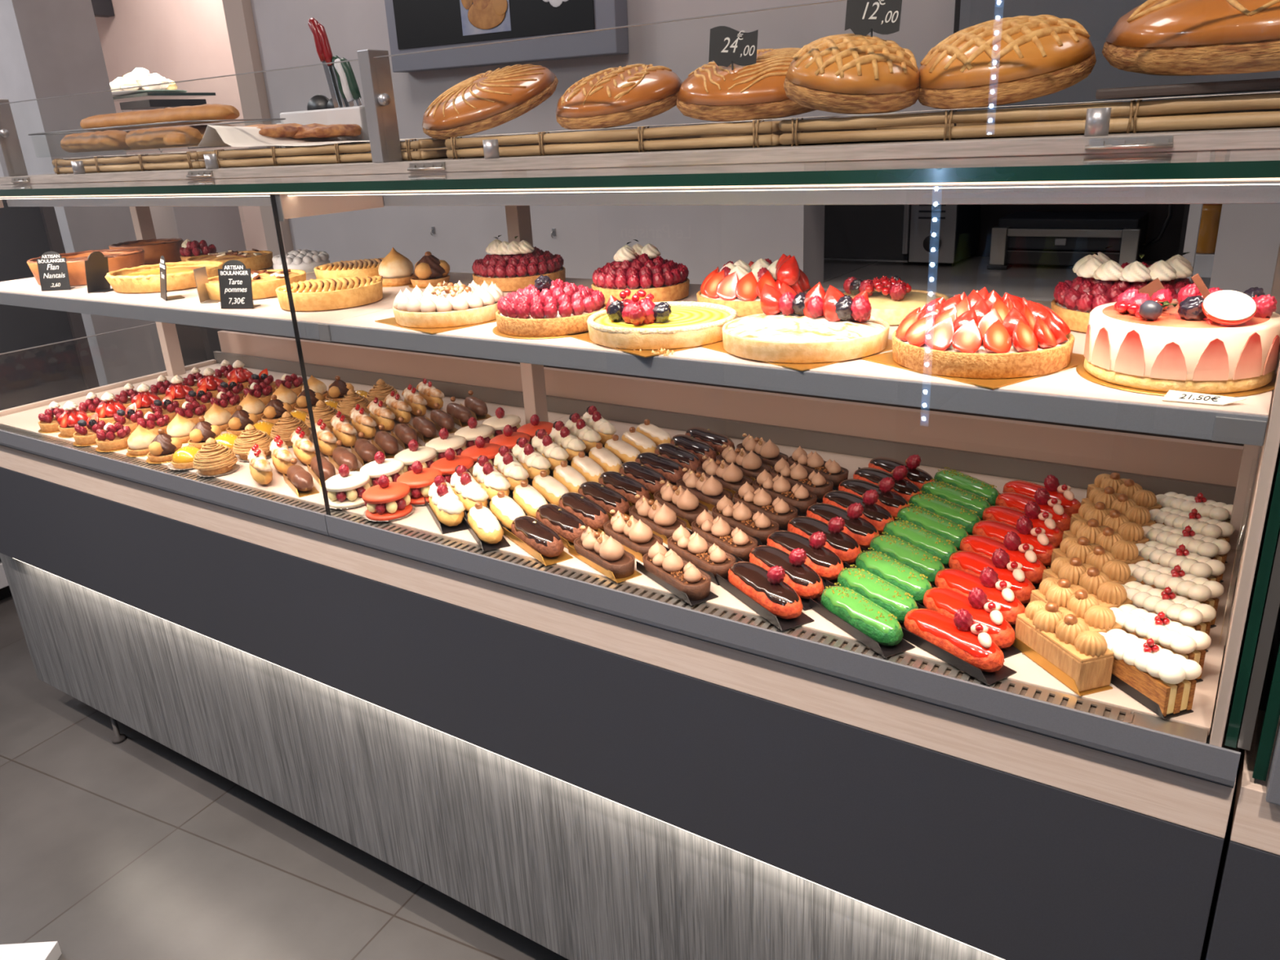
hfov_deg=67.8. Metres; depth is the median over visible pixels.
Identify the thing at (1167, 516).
cake
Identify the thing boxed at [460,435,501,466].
macaron
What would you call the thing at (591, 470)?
white iced eclair
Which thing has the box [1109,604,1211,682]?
cake
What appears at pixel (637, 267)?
tart
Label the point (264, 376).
tartlet
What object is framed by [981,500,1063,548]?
eclair
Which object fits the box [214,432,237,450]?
tartlet
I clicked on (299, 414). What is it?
tartlet
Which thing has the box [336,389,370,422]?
tartlet
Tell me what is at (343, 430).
meringue eclair
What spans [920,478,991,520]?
eclair
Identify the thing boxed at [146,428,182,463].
tartlet
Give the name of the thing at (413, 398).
meringue eclair
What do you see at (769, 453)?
tart
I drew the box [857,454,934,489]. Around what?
eclair
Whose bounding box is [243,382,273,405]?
tartlet
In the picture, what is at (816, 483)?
eclair
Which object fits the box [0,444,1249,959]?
counter
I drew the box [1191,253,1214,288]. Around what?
dispenser
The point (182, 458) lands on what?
tartlet
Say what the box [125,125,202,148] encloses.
bread
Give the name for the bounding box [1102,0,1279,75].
bread loaf
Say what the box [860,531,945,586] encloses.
eclair
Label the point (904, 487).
eclair
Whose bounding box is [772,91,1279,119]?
paper
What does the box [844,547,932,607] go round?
eclair
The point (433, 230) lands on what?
wall hook
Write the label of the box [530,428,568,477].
cream eclair
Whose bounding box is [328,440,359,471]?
chocolate eclair
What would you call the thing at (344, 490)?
macaron
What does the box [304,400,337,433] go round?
tartlet
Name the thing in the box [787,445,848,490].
eclair
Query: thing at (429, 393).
meringue eclair
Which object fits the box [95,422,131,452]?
tartlet
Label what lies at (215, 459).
tartlet
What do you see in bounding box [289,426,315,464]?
meringue eclair
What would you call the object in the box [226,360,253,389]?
tartlet
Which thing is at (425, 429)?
chocolate
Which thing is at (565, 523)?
chocolate eclair
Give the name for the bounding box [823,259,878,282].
countertop
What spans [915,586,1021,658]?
eclair
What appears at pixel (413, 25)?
wall screen
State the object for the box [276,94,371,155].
knife block
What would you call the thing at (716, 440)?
eclair
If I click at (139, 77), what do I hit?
cake
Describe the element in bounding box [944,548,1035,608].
eclair
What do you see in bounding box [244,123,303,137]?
bread
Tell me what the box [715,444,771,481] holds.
eclair
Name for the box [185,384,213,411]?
tartlet
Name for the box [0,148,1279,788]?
display case
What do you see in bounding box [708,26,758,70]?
price tag
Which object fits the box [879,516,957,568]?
eclair
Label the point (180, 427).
tartlet
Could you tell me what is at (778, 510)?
eclair
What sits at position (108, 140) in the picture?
bread
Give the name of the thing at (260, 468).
meringue eclair
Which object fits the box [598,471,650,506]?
chocolate eclair
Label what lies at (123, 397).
tartlet
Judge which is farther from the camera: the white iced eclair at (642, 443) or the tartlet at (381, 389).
the tartlet at (381, 389)
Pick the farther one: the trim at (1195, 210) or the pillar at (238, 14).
the pillar at (238, 14)
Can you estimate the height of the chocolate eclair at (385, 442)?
0.045 m
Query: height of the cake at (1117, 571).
0.066 m
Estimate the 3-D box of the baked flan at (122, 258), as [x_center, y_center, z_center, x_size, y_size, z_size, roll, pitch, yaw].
[-1.141,-0.442,1.974,0.215,0.050,0.217,10,24,32]
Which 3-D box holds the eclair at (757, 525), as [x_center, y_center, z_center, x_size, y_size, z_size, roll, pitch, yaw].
[0.148,0.051,1.344,0.044,0.045,0.128,-16,24,-32]
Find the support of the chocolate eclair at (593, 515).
on the display case
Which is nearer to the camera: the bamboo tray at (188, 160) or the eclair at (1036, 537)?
the eclair at (1036, 537)
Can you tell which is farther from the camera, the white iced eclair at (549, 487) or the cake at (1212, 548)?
the white iced eclair at (549, 487)
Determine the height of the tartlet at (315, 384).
0.056 m
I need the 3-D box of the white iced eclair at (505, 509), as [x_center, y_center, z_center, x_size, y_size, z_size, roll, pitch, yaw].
[-0.198,0.043,1.423,0.040,0.040,0.125,-12,22,-23]
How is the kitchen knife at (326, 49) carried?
in the knife block
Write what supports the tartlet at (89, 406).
on the display case
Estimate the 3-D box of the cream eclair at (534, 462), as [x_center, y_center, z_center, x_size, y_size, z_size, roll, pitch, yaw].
[-0.188,-0.038,1.615,0.043,0.060,0.134,-12,22,-24]
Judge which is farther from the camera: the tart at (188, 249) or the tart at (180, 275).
the tart at (188, 249)
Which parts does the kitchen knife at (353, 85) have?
blade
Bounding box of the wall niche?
[848,164,1190,261]
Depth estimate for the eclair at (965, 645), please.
0.99 m
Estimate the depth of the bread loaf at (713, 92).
1.23 m
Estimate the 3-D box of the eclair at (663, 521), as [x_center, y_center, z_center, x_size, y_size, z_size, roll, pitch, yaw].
[0.024,0.049,1.364,0.042,0.049,0.122,-15,23,-30]
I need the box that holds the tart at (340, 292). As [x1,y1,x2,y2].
[275,275,382,311]
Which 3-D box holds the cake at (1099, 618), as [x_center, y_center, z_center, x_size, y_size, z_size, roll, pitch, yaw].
[0.468,0.142,1.022,0.045,0.066,0.107,-7,21,-12]
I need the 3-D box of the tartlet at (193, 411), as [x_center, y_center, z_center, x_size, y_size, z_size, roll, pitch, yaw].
[-0.957,-0.144,2.030,0.075,0.049,0.074,3,21,17]
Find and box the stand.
[112,92,254,365]
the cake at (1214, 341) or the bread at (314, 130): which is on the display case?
the cake at (1214, 341)
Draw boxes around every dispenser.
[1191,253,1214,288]
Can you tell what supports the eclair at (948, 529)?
on the display case
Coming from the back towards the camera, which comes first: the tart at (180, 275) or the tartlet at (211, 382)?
the tartlet at (211, 382)
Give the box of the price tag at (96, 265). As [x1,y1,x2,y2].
[84,251,114,293]
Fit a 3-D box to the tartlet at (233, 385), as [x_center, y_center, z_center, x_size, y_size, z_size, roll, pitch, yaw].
[-0.944,-0.208,2.195,0.075,0.053,0.075,11,25,34]
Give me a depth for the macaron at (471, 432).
1.74 m
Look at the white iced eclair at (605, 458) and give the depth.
1.60 m
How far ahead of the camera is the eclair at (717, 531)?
1.28 m
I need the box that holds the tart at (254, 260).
[186,248,272,271]
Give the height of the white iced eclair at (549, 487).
0.040 m
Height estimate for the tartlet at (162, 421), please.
0.049 m
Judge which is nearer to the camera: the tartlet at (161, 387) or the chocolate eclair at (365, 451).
the chocolate eclair at (365, 451)
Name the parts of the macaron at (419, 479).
cream bulb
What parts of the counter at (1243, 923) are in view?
charcoal panel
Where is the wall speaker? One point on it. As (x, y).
(101, 8)
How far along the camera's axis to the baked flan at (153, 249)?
2.15 m
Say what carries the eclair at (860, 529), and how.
on the display case
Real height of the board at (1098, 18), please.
0.840 m
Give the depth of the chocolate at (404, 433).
1.80 m
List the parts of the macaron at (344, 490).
cream bulb, cream bulb, cream bulb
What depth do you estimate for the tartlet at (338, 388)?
2.13 m
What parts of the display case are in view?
sill, pane, post, post, glass, panel, work rail, pane, clear rod, clear rod, panel, glass, post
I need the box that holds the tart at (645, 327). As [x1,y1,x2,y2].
[569,287,737,357]
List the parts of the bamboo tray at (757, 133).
rod, rod, rod, rod, rod, rod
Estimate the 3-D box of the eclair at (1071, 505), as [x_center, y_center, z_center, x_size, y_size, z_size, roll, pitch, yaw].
[0.576,0.016,1.362,0.043,0.057,0.134,-14,23,-28]
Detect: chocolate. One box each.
[282,457,319,497]
[306,449,335,486]
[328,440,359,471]
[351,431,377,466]
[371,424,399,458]
[391,417,422,449]
[408,409,438,442]
[426,403,457,433]
[444,396,472,426]
[460,390,492,420]
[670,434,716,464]
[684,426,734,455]
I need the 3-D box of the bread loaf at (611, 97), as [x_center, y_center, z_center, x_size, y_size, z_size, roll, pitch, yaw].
[-0.030,-0.559,1.387,0.187,0.088,0.193,-20,26,-38]
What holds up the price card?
on the display case
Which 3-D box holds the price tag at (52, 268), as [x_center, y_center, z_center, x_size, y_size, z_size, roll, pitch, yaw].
[-1.134,-0.407,1.848,0.056,0.073,0.032,-3,20,1]
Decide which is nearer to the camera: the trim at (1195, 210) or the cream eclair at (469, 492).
the cream eclair at (469, 492)
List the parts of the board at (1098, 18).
board frame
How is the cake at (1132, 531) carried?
on the display case
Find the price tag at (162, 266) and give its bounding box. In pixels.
[159,255,185,301]
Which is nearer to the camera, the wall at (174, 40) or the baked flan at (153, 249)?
the baked flan at (153, 249)
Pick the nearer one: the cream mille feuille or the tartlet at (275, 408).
the cream mille feuille
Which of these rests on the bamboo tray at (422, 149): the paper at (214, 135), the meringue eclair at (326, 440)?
the paper at (214, 135)
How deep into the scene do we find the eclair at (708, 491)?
1.44 m
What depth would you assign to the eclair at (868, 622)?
1.05 m
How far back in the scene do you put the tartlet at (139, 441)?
1.84 m
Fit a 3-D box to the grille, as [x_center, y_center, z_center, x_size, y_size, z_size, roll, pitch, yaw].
[-0.516,0.047,1.526,2.357,0.002,0.027,10,24,32]
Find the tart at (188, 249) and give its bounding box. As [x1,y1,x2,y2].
[179,239,217,261]
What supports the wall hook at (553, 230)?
attached to the wall at (702, 238)
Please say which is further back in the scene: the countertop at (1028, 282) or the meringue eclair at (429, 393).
the countertop at (1028, 282)
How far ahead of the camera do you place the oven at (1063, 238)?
2.86 m
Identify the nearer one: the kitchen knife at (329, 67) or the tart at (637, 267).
the tart at (637, 267)
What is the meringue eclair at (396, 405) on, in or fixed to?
on the display case
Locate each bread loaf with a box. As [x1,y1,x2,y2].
[422,63,558,139]
[555,63,682,129]
[675,47,817,121]
[783,33,919,114]
[917,14,1096,109]
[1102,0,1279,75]
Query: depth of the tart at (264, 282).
1.61 m
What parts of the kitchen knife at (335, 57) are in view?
handle, blade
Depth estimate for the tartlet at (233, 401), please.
2.08 m
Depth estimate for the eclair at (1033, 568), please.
1.17 m
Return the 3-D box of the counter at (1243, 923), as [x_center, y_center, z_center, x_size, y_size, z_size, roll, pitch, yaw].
[1.281,0.576,0.912,1.264,0.694,0.740,10,24,32]
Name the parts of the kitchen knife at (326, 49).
handle, blade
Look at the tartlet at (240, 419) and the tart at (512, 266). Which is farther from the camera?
the tartlet at (240, 419)
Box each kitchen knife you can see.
[307,17,339,108]
[316,22,346,107]
[328,66,340,107]
[331,55,350,106]
[333,58,355,106]
[339,57,362,106]
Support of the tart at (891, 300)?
on the display case
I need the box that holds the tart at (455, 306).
[374,280,504,333]
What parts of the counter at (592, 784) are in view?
oak panel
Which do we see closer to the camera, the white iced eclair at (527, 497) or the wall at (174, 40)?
the white iced eclair at (527, 497)
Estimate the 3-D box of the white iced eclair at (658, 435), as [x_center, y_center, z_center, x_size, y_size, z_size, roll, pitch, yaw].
[0.026,-0.085,1.739,0.040,0.040,0.125,-12,22,-24]
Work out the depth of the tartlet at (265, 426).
1.88 m
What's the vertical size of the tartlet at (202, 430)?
0.057 m
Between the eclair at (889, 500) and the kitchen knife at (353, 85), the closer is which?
the eclair at (889, 500)
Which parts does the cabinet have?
foot rail, glass door, brown door post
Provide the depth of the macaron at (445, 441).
1.68 m
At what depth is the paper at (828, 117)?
1.29 m
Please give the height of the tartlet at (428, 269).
0.057 m
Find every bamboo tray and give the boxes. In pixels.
[51,145,312,174]
[211,135,523,168]
[444,115,858,159]
[778,93,1279,146]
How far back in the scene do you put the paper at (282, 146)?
1.90 m
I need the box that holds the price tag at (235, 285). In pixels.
[217,259,260,308]
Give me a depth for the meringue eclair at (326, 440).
1.76 m
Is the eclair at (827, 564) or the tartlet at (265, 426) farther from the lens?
the tartlet at (265, 426)
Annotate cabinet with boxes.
[0,199,99,600]
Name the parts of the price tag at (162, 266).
tag plate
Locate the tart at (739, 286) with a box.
[696,253,812,316]
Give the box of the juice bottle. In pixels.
[1195,204,1222,253]
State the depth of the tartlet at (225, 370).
2.35 m
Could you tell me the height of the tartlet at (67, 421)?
0.070 m
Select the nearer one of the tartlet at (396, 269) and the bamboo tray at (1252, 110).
the bamboo tray at (1252, 110)
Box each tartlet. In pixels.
[38,401,68,433]
[57,400,88,437]
[72,413,106,446]
[78,391,106,417]
[95,391,126,423]
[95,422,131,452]
[111,402,146,432]
[114,382,142,408]
[125,424,156,457]
[131,382,162,417]
[137,411,170,435]
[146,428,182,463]
[150,374,175,400]
[150,393,182,421]
[164,375,196,408]
[166,413,195,444]
[167,444,199,470]
[174,400,206,425]
[182,367,207,392]
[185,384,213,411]
[187,416,221,448]
[192,437,239,476]
[196,367,226,398]
[204,402,231,431]
[209,391,240,414]
[214,360,236,383]
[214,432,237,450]
[215,376,244,401]
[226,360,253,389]
[226,404,257,435]
[232,423,272,461]
[239,392,265,420]
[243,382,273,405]
[247,368,276,392]
[253,420,274,436]
[261,394,292,423]
[270,411,312,447]
[271,383,297,409]
[275,373,303,396]
[289,408,310,428]
[293,386,323,413]
[302,374,328,399]
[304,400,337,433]
[323,399,338,408]
[325,375,354,402]
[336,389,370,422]
[355,389,367,397]
[365,378,400,407]
[377,247,415,286]
[408,251,453,288]
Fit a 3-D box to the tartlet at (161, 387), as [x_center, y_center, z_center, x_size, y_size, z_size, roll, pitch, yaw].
[-1.121,-0.217,2.238,0.074,0.059,0.074,-6,20,-9]
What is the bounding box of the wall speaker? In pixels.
[91,0,115,17]
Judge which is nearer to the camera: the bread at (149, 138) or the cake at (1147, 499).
the cake at (1147, 499)
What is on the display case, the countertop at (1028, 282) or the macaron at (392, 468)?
the macaron at (392, 468)
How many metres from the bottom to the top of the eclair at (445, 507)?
0.060 m
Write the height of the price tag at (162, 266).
0.073 m
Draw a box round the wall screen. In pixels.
[384,0,628,72]
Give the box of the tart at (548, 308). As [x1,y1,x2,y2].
[492,275,606,338]
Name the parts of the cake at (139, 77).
plate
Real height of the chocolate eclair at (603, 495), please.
0.038 m
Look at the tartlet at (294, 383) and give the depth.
2.21 m
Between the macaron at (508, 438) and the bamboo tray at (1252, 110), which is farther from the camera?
the macaron at (508, 438)
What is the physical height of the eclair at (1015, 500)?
0.057 m
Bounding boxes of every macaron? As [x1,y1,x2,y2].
[324,463,370,509]
[360,450,404,487]
[362,474,415,521]
[394,439,437,472]
[396,460,442,505]
[425,427,466,459]
[430,447,474,484]
[454,417,493,448]
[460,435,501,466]
[482,406,520,436]
[489,424,530,453]
[516,413,553,444]
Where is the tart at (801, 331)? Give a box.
[700,282,892,371]
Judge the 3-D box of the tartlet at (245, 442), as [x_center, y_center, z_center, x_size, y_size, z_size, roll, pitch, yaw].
[-0.727,-0.075,1.786,0.078,0.064,0.076,15,27,40]
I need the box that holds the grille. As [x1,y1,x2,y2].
[0,423,1134,723]
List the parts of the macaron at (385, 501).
cream bulb, cream bulb, cream bulb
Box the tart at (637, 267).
[591,239,689,303]
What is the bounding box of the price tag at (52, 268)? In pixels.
[36,251,74,291]
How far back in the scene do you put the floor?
1.94 m
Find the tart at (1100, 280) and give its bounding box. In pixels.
[1051,246,1194,333]
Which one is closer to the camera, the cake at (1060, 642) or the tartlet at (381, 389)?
the cake at (1060, 642)
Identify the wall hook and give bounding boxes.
[430,226,435,235]
[551,228,555,237]
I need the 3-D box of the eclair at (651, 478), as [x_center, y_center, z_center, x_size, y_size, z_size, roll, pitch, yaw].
[0.005,-0.007,1.533,0.043,0.038,0.134,-14,23,-28]
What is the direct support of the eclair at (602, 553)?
on the display case
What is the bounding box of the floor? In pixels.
[0,595,568,959]
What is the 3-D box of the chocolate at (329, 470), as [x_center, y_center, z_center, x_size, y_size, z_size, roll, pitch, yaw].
[-0.554,-0.027,1.659,0.034,0.045,0.104,-14,23,-27]
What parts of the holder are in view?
holder plate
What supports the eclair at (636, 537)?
on the display case
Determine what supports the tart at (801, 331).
on the display case
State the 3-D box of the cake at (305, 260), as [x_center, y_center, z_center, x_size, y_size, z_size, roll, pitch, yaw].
[-0.692,-0.449,1.944,0.124,0.041,0.124,-18,25,-34]
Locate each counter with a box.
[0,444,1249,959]
[1200,704,1279,959]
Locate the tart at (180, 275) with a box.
[104,260,224,293]
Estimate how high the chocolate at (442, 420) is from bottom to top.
0.045 m
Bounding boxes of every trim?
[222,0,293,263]
[1182,161,1206,283]
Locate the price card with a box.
[1161,390,1246,405]
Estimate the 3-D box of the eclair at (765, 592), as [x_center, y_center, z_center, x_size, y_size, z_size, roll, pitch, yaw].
[0.148,0.120,1.140,0.046,0.058,0.143,-12,22,-24]
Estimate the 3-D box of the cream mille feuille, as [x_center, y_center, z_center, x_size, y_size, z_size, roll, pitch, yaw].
[0.734,0.042,1.262,0.041,0.060,0.108,-10,21,-19]
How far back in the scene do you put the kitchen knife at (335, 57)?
1.92 m
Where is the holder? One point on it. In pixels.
(200, 273)
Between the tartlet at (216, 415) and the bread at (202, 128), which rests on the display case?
the tartlet at (216, 415)
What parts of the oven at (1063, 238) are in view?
plate, plate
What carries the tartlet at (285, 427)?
on the display case
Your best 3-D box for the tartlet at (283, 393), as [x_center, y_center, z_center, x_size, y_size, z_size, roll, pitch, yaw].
[-0.792,-0.187,2.113,0.068,0.056,0.068,10,24,32]
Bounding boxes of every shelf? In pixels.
[0,0,1279,184]
[0,263,473,324]
[328,277,1279,415]
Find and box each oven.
[823,204,980,265]
[986,204,1173,269]
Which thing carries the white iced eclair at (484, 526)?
on the display case
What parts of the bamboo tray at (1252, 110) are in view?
rod, rod, rod, rod, rod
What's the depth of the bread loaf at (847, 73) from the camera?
1.07 m
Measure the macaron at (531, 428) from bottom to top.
0.064 m
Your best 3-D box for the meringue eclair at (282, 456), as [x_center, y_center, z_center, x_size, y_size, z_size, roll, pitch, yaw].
[-0.642,-0.047,1.706,0.035,0.055,0.122,-13,22,-25]
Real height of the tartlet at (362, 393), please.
0.036 m
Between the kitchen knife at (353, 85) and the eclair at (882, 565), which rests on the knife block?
the kitchen knife at (353, 85)
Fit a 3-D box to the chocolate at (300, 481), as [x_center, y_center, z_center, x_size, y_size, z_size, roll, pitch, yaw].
[-0.579,-0.010,1.616,0.034,0.045,0.105,-15,23,-29]
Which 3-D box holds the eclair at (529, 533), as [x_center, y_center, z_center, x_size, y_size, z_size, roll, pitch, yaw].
[-0.145,0.075,1.333,0.043,0.038,0.134,-15,23,-29]
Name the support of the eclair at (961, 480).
on the display case
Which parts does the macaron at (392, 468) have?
cream bulb, cream bulb, cream bulb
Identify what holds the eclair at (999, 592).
on the display case
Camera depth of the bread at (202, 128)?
1.98 m
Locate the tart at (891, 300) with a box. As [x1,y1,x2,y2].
[843,275,949,324]
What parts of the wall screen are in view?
screen glass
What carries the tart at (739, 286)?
on the display case
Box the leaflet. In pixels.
[0,941,62,959]
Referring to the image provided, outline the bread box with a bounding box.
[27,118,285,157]
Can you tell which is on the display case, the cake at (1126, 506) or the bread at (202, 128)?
the cake at (1126, 506)
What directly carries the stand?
on the floor
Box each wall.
[94,0,267,250]
[250,0,1279,502]
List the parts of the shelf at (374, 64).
clamp knob, guard post, guard post, clamp knob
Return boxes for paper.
[71,146,292,158]
[197,124,498,146]
[457,116,831,137]
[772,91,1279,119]
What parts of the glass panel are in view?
panel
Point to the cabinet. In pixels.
(27, 376)
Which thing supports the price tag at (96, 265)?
on the display case
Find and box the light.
[0,177,1279,199]
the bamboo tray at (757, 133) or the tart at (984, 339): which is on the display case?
the tart at (984, 339)
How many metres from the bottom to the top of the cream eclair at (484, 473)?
0.060 m
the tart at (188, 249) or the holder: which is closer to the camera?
the holder
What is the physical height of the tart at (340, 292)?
0.035 m
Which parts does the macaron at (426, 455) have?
cream bulb, cream bulb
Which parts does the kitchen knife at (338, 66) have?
blade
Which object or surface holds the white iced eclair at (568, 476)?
on the display case
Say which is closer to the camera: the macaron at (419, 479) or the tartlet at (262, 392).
the macaron at (419, 479)
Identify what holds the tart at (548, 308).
on the display case
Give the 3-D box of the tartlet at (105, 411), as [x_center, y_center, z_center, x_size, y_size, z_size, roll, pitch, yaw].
[-1.145,-0.158,2.063,0.075,0.070,0.075,10,24,32]
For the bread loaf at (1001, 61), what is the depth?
1.03 m
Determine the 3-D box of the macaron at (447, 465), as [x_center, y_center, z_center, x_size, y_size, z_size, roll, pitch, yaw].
[-0.312,-0.023,1.585,0.081,0.064,0.081,-9,21,-15]
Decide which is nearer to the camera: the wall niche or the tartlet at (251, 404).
the tartlet at (251, 404)
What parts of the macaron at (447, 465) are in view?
cream bulb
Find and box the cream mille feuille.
[1155,492,1233,537]
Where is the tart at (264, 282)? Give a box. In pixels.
[204,269,306,300]
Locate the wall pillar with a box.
[0,0,166,386]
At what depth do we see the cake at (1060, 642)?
0.95 m
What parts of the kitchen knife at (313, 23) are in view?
handle, blade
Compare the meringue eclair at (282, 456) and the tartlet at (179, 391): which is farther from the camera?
the tartlet at (179, 391)
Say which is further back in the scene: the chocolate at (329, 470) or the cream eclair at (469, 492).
the chocolate at (329, 470)
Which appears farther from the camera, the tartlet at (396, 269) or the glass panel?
the tartlet at (396, 269)
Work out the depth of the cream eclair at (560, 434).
1.67 m
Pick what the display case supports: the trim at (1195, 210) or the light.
the light
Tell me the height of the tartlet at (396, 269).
0.064 m
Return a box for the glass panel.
[1252,604,1279,805]
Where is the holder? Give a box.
[192,266,220,303]
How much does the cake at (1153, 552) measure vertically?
0.060 m
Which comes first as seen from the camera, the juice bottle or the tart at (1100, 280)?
the tart at (1100, 280)
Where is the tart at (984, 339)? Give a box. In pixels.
[861,287,1084,389]
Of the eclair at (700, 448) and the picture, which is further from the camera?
the picture
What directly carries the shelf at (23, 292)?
attached to the display case
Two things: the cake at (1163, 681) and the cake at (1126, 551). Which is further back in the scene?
the cake at (1126, 551)
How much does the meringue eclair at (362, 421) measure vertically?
0.055 m
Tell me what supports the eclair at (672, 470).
on the display case
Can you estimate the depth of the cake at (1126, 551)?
1.14 m
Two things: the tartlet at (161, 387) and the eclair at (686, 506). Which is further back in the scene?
the tartlet at (161, 387)
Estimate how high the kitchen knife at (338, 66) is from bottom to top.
0.092 m
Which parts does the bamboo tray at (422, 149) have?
rod, rod, rod, rod, rod, rod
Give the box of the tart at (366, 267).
[313,257,383,279]
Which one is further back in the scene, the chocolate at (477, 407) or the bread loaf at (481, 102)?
the chocolate at (477, 407)
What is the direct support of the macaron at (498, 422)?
on the display case
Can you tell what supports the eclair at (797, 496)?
on the display case
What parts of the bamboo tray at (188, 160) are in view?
rod, rod, rod, rod, rod, rod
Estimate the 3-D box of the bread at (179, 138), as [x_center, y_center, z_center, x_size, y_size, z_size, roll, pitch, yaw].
[-0.884,-0.650,1.813,0.027,0.022,0.085,-21,27,-40]
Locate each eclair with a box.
[247,443,272,484]
[268,434,294,474]
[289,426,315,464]
[311,418,337,455]
[329,410,357,446]
[348,404,377,438]
[366,396,395,431]
[383,390,412,422]
[401,384,426,416]
[415,377,444,408]
[423,475,467,533]
[450,465,488,520]
[462,501,510,551]
[472,455,511,507]
[486,490,525,532]
[493,445,528,497]
[502,515,573,565]
[508,480,547,518]
[511,437,551,486]
[527,503,586,548]
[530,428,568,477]
[532,470,568,506]
[549,420,586,466]
[549,460,586,493]
[550,492,609,532]
[568,525,641,582]
[569,480,630,519]
[570,451,604,482]
[588,442,622,472]
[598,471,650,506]
[598,509,662,562]
[604,434,639,463]
[619,461,667,500]
[622,426,656,453]
[623,494,686,544]
[635,418,671,446]
[635,452,685,485]
[635,541,718,605]
[649,480,708,529]
[654,443,702,473]
[662,524,735,585]
[675,467,733,511]
[686,508,757,562]
[696,455,752,497]
[711,495,779,545]
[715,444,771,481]
[715,561,814,631]
[732,480,797,530]
[737,545,824,610]
[752,469,817,516]
[757,530,844,589]
[769,457,833,502]
[778,515,861,568]
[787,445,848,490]
[797,502,879,551]
[808,582,915,657]
[815,488,893,534]
[826,564,918,629]
[829,476,910,519]
[844,465,922,502]
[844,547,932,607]
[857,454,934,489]
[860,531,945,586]
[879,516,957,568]
[897,502,968,551]
[901,608,1016,685]
[908,490,981,534]
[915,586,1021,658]
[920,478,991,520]
[931,566,1025,631]
[933,466,999,506]
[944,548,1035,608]
[957,531,1046,589]
[968,515,1056,568]
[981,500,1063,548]
[990,487,1071,532]
[999,474,1080,517]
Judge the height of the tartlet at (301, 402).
0.057 m
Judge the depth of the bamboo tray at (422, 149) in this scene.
1.58 m
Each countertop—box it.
[812,256,1156,301]
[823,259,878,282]
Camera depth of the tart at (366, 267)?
1.70 m
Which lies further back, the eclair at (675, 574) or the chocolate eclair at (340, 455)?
the chocolate eclair at (340, 455)
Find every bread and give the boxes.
[60,129,129,152]
[80,103,239,131]
[121,124,236,150]
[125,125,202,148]
[163,132,189,145]
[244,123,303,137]
[290,123,361,138]
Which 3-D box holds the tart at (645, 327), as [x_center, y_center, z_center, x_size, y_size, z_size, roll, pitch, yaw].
[0.028,-0.204,1.149,0.183,0.059,0.189,-18,25,-35]
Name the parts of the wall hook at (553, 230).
hook plate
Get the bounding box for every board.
[948,0,1279,111]
[1095,77,1279,99]
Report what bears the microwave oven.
on the countertop at (1028, 282)
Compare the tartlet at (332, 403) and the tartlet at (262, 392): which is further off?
the tartlet at (262, 392)
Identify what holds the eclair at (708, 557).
on the display case
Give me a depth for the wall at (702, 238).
3.02 m
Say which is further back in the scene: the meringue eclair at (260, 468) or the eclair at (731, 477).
the meringue eclair at (260, 468)
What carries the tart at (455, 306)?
on the display case
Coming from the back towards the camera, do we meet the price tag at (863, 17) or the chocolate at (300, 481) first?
the chocolate at (300, 481)
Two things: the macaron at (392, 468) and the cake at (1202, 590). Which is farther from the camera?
the macaron at (392, 468)
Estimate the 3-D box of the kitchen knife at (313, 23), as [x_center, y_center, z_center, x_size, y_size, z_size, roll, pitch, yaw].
[-0.637,-0.842,1.926,0.051,0.172,0.020,8,23,28]
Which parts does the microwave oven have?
door handle, control panel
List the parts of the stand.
glass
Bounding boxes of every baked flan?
[26,248,144,285]
[108,238,183,265]
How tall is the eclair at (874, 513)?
0.058 m
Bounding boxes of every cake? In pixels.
[109,67,187,96]
[271,248,329,273]
[1012,600,1114,696]
[1030,577,1121,632]
[1038,556,1133,608]
[1047,536,1136,584]
[1062,518,1143,564]
[1069,502,1149,544]
[1075,273,1279,396]
[1080,486,1155,526]
[1086,471,1161,511]
[1098,628,1201,719]
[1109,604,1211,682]
[1121,581,1216,652]
[1128,560,1223,627]
[1135,540,1225,582]
[1142,523,1230,582]
[1149,506,1234,563]
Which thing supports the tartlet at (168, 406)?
on the display case
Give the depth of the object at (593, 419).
1.75 m
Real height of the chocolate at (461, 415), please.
0.045 m
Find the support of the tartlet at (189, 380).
on the display case
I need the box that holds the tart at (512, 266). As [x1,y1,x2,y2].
[471,235,565,291]
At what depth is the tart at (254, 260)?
1.99 m
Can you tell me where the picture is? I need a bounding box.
[459,0,511,35]
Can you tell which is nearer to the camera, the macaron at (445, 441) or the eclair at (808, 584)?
the eclair at (808, 584)
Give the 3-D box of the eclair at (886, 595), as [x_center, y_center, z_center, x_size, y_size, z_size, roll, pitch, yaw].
[0.278,0.133,1.119,0.043,0.035,0.134,-13,22,-25]
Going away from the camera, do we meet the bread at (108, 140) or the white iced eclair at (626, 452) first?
the white iced eclair at (626, 452)
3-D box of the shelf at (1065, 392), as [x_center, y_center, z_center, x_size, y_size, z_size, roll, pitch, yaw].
[0.151,-0.205,1.233,1.135,0.010,0.452,10,24,32]

